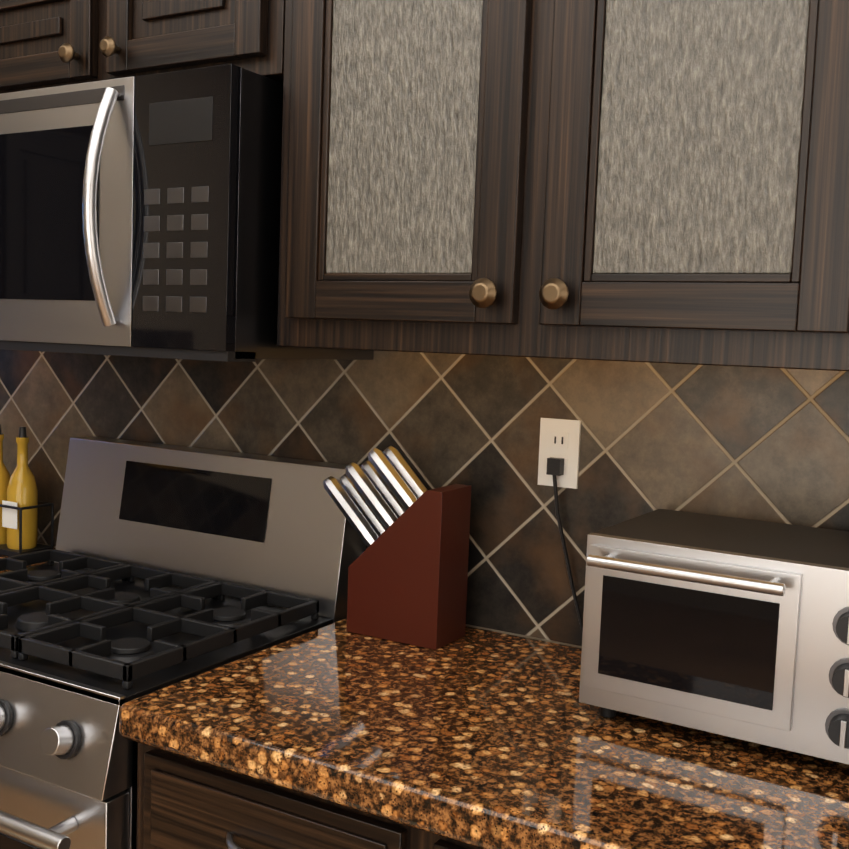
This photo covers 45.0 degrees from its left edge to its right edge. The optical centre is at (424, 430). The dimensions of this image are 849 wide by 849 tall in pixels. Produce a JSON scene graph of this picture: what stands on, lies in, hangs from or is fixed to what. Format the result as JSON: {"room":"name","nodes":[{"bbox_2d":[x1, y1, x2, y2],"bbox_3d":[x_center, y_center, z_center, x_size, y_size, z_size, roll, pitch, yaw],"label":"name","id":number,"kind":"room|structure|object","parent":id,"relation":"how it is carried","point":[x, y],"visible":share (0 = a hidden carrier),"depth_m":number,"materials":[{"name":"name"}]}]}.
{"room":"kitchen","nodes":[
{"label":"kitchen","id":0,"kind":"room"},
{"bbox_2d":[0,547,55,572],"bbox_3d":[-1.379,0.370,2.316,1.020,0.219,0.673,5,6,29],"label":"countertop","id":1,"kind":"structure","parent":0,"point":[4,556],"depth_m":2.21,"materials":[{"name":"stone"}]},
{"bbox_2d":[0,424,53,555],"bbox_3d":[-0.981,0.128,2.353,0.272,0.285,0.092,5,6,29],"label":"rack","id":2,"kind":"object","parent":1,"relation":"on","point":[19,502],"visible":0.98,"depth_m":2.29,"materials":[{"name":"yellow glass"}]},
{"bbox_2d":[37,543,581,647],"bbox_3d":[0.846,-0.074,1.518,6.930,2.800,0.200,5,6,29],"label":"wall","id":3,"kind":"structure","parent":0,"point":[541,639],"depth_m":1.82,"materials":[{"name":"brown tile"}]},
{"bbox_2d":[0,349,848,645],"bbox_3d":[0.179,0.095,1.791,5.530,0.533,0.008,5,6,29],"label":"wall tile","id":4,"kind":"structure","parent":3,"relation":"attached to","point":[760,443],"depth_m":1.81,"materials":[{"name":"brown tile"}]},
{"bbox_2d":[537,418,582,631],"bbox_3d":[0.248,0.176,1.738,0.137,0.385,0.026,5,6,29],"label":"electrical outlet","id":5,"kind":"object","parent":4,"relation":"attached to","point":[559,452],"visible":0.9,"depth_m":1.74,"materials":[{"name":"white plastic"}]},
{"bbox_2d":[0,0,848,370],"bbox_3d":[0.523,-0.348,1.343,3.920,1.516,0.388,5,6,29],"label":"upper cabinet","id":6,"kind":"object","parent":3,"relation":"attached to","point":[642,180],"visible":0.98,"depth_m":1.31,"materials":[{"name":"brown wood"}]},
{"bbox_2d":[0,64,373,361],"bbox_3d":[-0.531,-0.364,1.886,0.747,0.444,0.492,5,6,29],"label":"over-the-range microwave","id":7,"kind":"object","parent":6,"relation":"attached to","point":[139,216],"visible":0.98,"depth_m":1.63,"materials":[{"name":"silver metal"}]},
{"bbox_3d":[-0.440,1.495,-0.305,7.130,0.100,4.815,5,6,29],"label":"floor","id":8,"kind":"structure","parent":0,"visible":0},
{"bbox_2d":[0,436,365,848],"bbox_3d":[-0.626,0.651,1.875,0.747,1.185,0.703,5,6,29],"label":"range","id":9,"kind":"object","parent":8,"relation":"on","point":[165,565],"visible":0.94,"depth_m":1.88,"materials":[{"name":"silver metal"}]},
{"bbox_2d":[136,743,399,848],"bbox_3d":[-0.074,0.856,1.625,0.467,0.862,0.625,5,6,29],"label":"base cabinet","id":10,"kind":"object","parent":8,"relation":"on","point":[185,802],"depth_m":1.35,"materials":[{"name":"brown wood"}]},
{"bbox_2d":[119,618,848,848],"bbox_3d":[0.984,0.491,0.985,2.881,0.051,0.648,5,6,29],"label":"countertop","id":11,"kind":"structure","parent":10,"relation":"on","point":[481,738],"depth_m":1.30,"materials":[{"name":"stone"}]},
{"bbox_2d":[323,446,470,649],"bbox_3d":[-0.059,0.192,1.798,0.255,0.324,0.105,5,6,29],"label":"knife block","id":12,"kind":"object","parent":11,"relation":"on","point":[407,574],"visible":1,"depth_m":1.75,"materials":[{"name":"brown wood"}]},
{"bbox_2d":[579,509,848,764],"bbox_3d":[0.454,0.278,1.409,0.410,0.257,0.352,5,6,29],"label":"toaster oven","id":13,"kind":"object","parent":11,"relation":"on","point":[736,628],"visible":1,"depth_m":1.31,"materials":[{"name":"silver metal"}]},
{"bbox_2d":[396,824,480,848],"bbox_3d":[0.331,0.891,1.395,0.467,0.862,0.625,5,6,29],"label":"base cabinet","id":14,"kind":"object","parent":8,"relation":"on","point":[408,837],"depth_m":1.22,"materials":[{"name":"brown wood"}]}
]}

